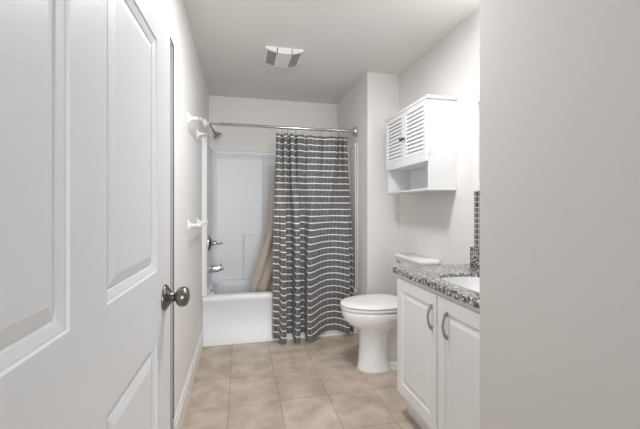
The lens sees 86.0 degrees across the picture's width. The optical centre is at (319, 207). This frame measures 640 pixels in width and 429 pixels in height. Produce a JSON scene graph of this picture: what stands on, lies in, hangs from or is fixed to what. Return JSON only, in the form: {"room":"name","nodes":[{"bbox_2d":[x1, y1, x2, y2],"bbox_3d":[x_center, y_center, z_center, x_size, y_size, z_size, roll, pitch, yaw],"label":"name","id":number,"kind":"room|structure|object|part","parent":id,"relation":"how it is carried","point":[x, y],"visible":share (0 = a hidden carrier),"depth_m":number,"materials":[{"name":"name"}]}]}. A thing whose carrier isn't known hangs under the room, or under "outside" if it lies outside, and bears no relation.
{"room":"bathroom","nodes":[
{"label":"bathroom","id":0,"kind":"room"},
{"bbox_2d":[170,0,208,419],"bbox_3d":[-0.786,0.000,1.655,0.120,2.440,4.480,0,0,-13],"label":"wall","id":1,"kind":"structure","parent":0,"point":[191,95],"depth_m":2.17,"materials":[{"name":"paint"}]},
{"bbox_2d":[0,0,189,428],"bbox_3d":[-0.379,0.199,0.630,0.109,2.018,1.070,0,0,-11],"label":"door","id":2,"kind":"structure","parent":1,"relation":"in","point":[86,295],"depth_m":0.56,"materials":[{"name":"paint"}]},
{"bbox_3d":[-0.441,0.283,1.089,0.050,0.063,0.063,0,0,-13],"label":"knob","id":3,"kind":"part","parent":2,"relation":"part of","materials":[{"name":"silver metal"}]},
{"bbox_2d":[170,40,172,428],"bbox_3d":[-0.711,0.195,1.324,0.116,2.050,0.860,0,0,-13],"label":"trim","id":4,"kind":"structure","parent":1,"relation":"attached to","point":[171,45],"depth_m":1.74,"materials":[{"name":"white wood"}]},
{"bbox_2d":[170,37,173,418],"bbox_3d":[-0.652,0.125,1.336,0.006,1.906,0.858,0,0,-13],"label":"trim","id":5,"kind":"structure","parent":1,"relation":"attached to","point":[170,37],"depth_m":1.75,"materials":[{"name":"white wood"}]},
{"bbox_2d":[173,331,202,428],"bbox_3d":[-0.884,1.150,2.375,0.014,0.140,1.298,0,0,-13],"label":"baseboard","id":6,"kind":"structure","parent":1,"relation":"attached to","point":[182,406],"depth_m":2.16,"materials":[{"name":"paint"}]},
{"bbox_2d":[188,112,207,137],"bbox_3d":[-0.871,-0.580,2.467,0.082,0.076,0.520,0,0,-13],"label":"towel bar","id":7,"kind":"object","parent":1,"relation":"attached to","point":[190,118],"visible":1,"depth_m":2.34,"materials":[{"name":"white plastic"}]},
{"bbox_2d":[188,217,207,230],"bbox_3d":[-0.871,0.115,2.467,0.082,0.076,0.520,0,0,-13],"label":"towel bar","id":8,"kind":"object","parent":1,"relation":"attached to","point":[199,223],"visible":0.99,"depth_m":2.23,"materials":[{"name":"white plastic"}]},
{"bbox_2d":[209,125,221,139],"bbox_3d":[-1.043,-0.765,3.374,0.155,0.194,0.094,0,0,-13],"label":"shower","id":9,"kind":"object","parent":1,"relation":"attached to","point":[217,135],"visible":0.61,"depth_m":3.37,"materials":[{"name":"silver metal"}]},
{"bbox_2d":[209,95,336,152],"bbox_3d":[-0.308,0.000,4.004,1.872,2.440,0.120,0,0,-13],"label":"wall","id":10,"kind":"structure","parent":0,"point":[222,109],"depth_m":3.86,"materials":[{"name":"paint"}]},
{"bbox_2d":[202,136,357,296],"bbox_3d":[-0.418,0.076,3.533,1.441,1.412,0.744,0,0,-13],"label":"shower surround","id":11,"kind":"object","parent":10,"relation":"attached to","point":[236,185],"visible":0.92,"depth_m":3.75,"materials":[{"name":"plastic"}]},
{"bbox_2d":[208,235,222,251],"bbox_3d":[-1.027,0.350,3.385,0.136,0.168,0.168,0,0,-13],"label":"shower valve","id":12,"kind":"object","parent":11,"relation":"attached to","point":[211,242],"visible":0.99,"depth_m":3.34,"materials":[{"name":"silver metal"}]},
{"bbox_3d":[-1.013,0.350,3.389,0.108,0.052,0.052,0,0,-13],"label":"lever","id":13,"kind":"part","parent":12,"relation":"part of","materials":[{"name":"silver metal"}]},
{"bbox_2d":[208,264,223,272],"bbox_3d":[-1.025,0.599,3.386,0.140,0.086,0.058,0,0,-13],"label":"tub spout","id":14,"kind":"object","parent":11,"relation":"attached to","point":[211,268],"visible":0.99,"depth_m":3.36,"materials":[{"name":"silver metal"}]},
{"bbox_2d":[181,334,420,428],"bbox_3d":[-0.118,1.260,1.810,2.492,0.080,4.480,0,0,-13],"label":"floor","id":15,"kind":"structure","parent":0,"point":[316,384],"depth_m":2.28,"materials":[{"name":"tile"}]},
{"bbox_2d":[202,278,357,344],"bbox_3d":[-0.418,1.002,3.532,1.437,0.435,0.742,0,0,-13],"label":"bathtub","id":16,"kind":"object","parent":15,"relation":"on","point":[230,312],"visible":0.57,"depth_m":3.10,"materials":[{"name":"ceramic"}]},
{"bbox_2d":[203,332,357,346],"bbox_3d":[-0.326,1.211,3.163,1.429,0.018,0.015,0,0,-13],"label":"trim","id":17,"kind":"structure","parent":16,"relation":"attached to","point":[334,334],"depth_m":3.11,"materials":[{"name":"paint"}]},
{"bbox_2d":[340,253,439,372],"bbox_3d":[0.496,0.802,2.625,0.683,0.836,0.450,0,0,-13],"label":"toilet","id":18,"kind":"object","parent":15,"relation":"on","point":[374,315],"visible":0.59,"depth_m":2.54,"materials":[{"name":"ceramic"}]},
{"bbox_3d":[0.409,0.749,2.635,0.513,0.020,0.388,0,0,-13],"label":"seat","id":19,"kind":"part","parent":18,"relation":"part of","materials":[{"name":"white plastic"}]},
{"bbox_3d":[0.403,0.721,2.634,0.505,0.026,0.388,0,0,-13],"label":"lid","id":20,"kind":"part","parent":18,"relation":"part of","materials":[{"name":"white plastic"}]},
{"bbox_3d":[0.417,0.992,2.637,0.517,0.454,0.382,0,0,-13],"label":"bowl","id":21,"kind":"part","parent":18,"relation":"part of","materials":[{"name":"ceramic"}]},
{"bbox_3d":[0.754,0.595,2.685,0.146,0.358,0.424,0,0,-13],"label":"tank","id":22,"kind":"part","parent":18,"relation":"part of","materials":[{"name":"ceramic"}]},
{"bbox_3d":[0.751,0.400,2.684,0.161,0.032,0.450,0,0,-13],"label":"tank lid","id":23,"kind":"part","parent":18,"relation":"part of","materials":[{"name":"ceramic"}]},
{"bbox_2d":[397,275,479,428],"bbox_3d":[0.796,0.806,1.647,0.541,0.828,0.921,0,0,-13],"label":"vanity cabinet","id":24,"kind":"object","parent":15,"relation":"on","point":[438,333],"visible":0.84,"depth_m":1.63,"materials":[{"name":"paint"}]},
{"bbox_3d":[0.510,0.745,1.830,0.011,0.660,0.416,0,0,-13],"label":"door","id":25,"kind":"part","parent":24,"relation":"part of","materials":[{"name":"paint"}]},
{"bbox_3d":[0.530,0.531,1.660,0.029,0.124,0.012,0,0,-13],"label":"handle","id":26,"kind":"part","parent":24,"relation":"part of","materials":[{"name":"grey metal"}]},
{"bbox_2d":[393,247,479,308],"bbox_3d":[0.802,0.319,1.668,0.522,0.145,0.963,0,0,-13],"label":"countertop","id":27,"kind":"structure","parent":24,"relation":"on","point":[430,276],"depth_m":1.86,"materials":[{"name":"stone"}]},
{"bbox_2d":[442,276,479,292],"bbox_3d":[0.793,0.456,1.606,0.344,0.158,0.576,0,0,-13],"label":"sink","id":28,"kind":"object","parent":27,"relation":"in","point":[472,283],"visible":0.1,"depth_m":1.86,"materials":[{"name":"ceramic"}]},
{"bbox_3d":[0.558,0.531,1.538,0.029,0.124,0.012,0,0,-13],"label":"handle","id":29,"kind":"part","parent":24,"relation":"part of","materials":[{"name":"grey metal"}]},
{"bbox_3d":[0.607,0.745,1.413,0.011,0.660,0.419,0,0,-13],"label":"door","id":30,"kind":"part","parent":24,"relation":"part of","materials":[{"name":"paint"}]},
{"bbox_2d":[183,0,479,103],"bbox_3d":[-0.118,-1.260,1.810,2.492,0.080,4.480,0,0,-13],"label":"ceiling","id":31,"kind":"structure","parent":0,"point":[341,41],"depth_m":2.49,"materials":[{"name":"paint"}]},
{"bbox_2d":[263,46,303,67],"bbox_3d":[-0.299,-1.197,2.753,0.296,0.046,0.271,0,0,-13],"label":"exhaust fan","id":32,"kind":"object","parent":31,"relation":"attached to","point":[279,57],"visible":1,"depth_m":2.70,"materials":[{"name":"white plastic"}]},
{"bbox_2d":[266,50,276,65],"bbox_3d":[-0.390,-1.190,2.731,0.068,0.023,0.234,0,0,-13],"label":"grille","id":33,"kind":"object","parent":32,"relation":"attached to","point":[271,55],"depth_m":2.72,"materials":[{"name":"grey plastic"}]},
{"bbox_2d":[288,53,300,66],"bbox_3d":[-0.208,-1.190,2.773,0.068,0.023,0.234,0,0,-13],"label":"grille","id":34,"kind":"object","parent":32,"relation":"attached to","point":[294,59],"depth_m":2.76,"materials":[{"name":"grey plastic"}]},
{"bbox_2d":[337,72,398,333],"bbox_3d":[0.522,0.000,3.622,0.427,2.440,0.999,0,0,-13],"label":"wall","id":35,"kind":"structure","parent":0,"point":[374,99],"depth_m":3.13,"materials":[{"name":"paint"}]},
{"bbox_2d":[202,118,357,135],"bbox_3d":[-0.343,-0.748,3.209,1.443,0.087,0.087,0,0,-13],"label":"curtain rod","id":36,"kind":"object","parent":35,"relation":"attached to","point":[354,131],"visible":0.84,"depth_m":3.19,"materials":[{"name":"silver metal"}]},
{"bbox_2d":[273,133,353,344],"bbox_3d":[-0.056,0.265,3.189,0.764,1.899,0.216,0,0,-13],"label":"shower curtain","id":37,"kind":"object","parent":36,"relation":"hanging from","point":[313,259],"visible":0.98,"depth_m":3.20,"materials":[{"name":"fabric"}]},
{"bbox_2d":[399,7,479,264],"bbox_3d":[1.005,0.000,2.220,0.120,2.440,1.951,0,0,-13],"label":"wall","id":38,"kind":"structure","parent":0,"point":[439,226],"depth_m":2.39,"materials":[{"name":"paint"}]},
{"bbox_2d":[385,94,456,193],"bbox_3d":[0.725,-0.430,2.606,0.248,0.629,0.674,0,0,-13],"label":"upper cabinet","id":39,"kind":"object","parent":38,"relation":"attached to","point":[420,137],"visible":1,"depth_m":2.34,"materials":[{"name":"paint"}]},
{"bbox_3d":[0.601,-0.513,2.744,0.017,0.411,0.322,0,0,-13],"label":"door","id":40,"kind":"part","parent":39,"relation":"part of","materials":[{"name":"paint"}]},
{"bbox_2d":[390,161,427,170],"bbox_3d":[0.743,-0.319,2.610,0.193,0.016,0.618,0,0,-13],"label":"shelf","id":41,"kind":"object","parent":39,"relation":"attached to","point":[404,165],"depth_m":2.66,"materials":[{"name":"paint"}]},
{"bbox_3d":[0.674,-0.513,2.427,0.017,0.411,0.322,0,0,-13],"label":"door","id":42,"kind":"part","parent":39,"relation":"part of","materials":[{"name":"paint"}]},
{"bbox_2d":[387,188,455,193],"bbox_3d":[0.744,-0.123,2.610,0.210,0.014,0.658,0,0,-13],"label":"shelf","id":43,"kind":"object","parent":39,"relation":"attached to","point":[421,190],"depth_m":2.49,"materials":[{"name":"paint"}]},
{"bbox_2d":[470,247,479,266],"bbox_3d":[1.050,0.303,1.700,0.025,0.114,0.913,0,0,-13],"label":"backsplash","id":44,"kind":"structure","parent":38,"relation":"attached to","point":[474,251],"depth_m":2.10,"materials":[{"name":"stone"}]},
{"bbox_2d":[473,94,479,191],"bbox_3d":[1.042,-0.387,1.712,0.035,0.578,0.805,0,0,-13],"label":"mirror","id":45,"kind":"object","parent":38,"relation":"attached to","point":[476,99],"visible":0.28,"depth_m":2.06,"materials":[{"name":"mirror"}]},
{"bbox_2d":[474,192,479,247],"bbox_3d":[1.060,0.074,1.694,0.007,0.342,0.895,0,0,-13],"label":"backsplash","id":46,"kind":"structure","parent":38,"relation":"attached to","point":[476,194],"depth_m":2.10,"materials":[{"name":"tile"}]},
{"bbox_2d":[480,0,639,428],"bbox_3d":[1.058,0.000,0.507,0.790,2.440,1.410,0,0,-13],"label":"wall","id":47,"kind":"structure","parent":0,"point":[560,79],"depth_m":0.83,"materials":[{"name":"paint"}]},
{"bbox_3d":[-0.361,-0.722,3.205,0.004,0.092,0.042,0,0,-13],"label":"curtain ring","id":48,"kind":"object","parent":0,"visible":0},
{"bbox_2d":[249,139,350,291],"bbox_3d":[-0.205,0.120,3.373,1.030,1.600,0.163,0,0,-13],"label":"liner","id":49,"kind":"object","parent":48,"relation":"hanging from","point":[262,281],"visible":0.06,"depth_m":3.35,"materials":[{"name":"fabric"}]}
]}

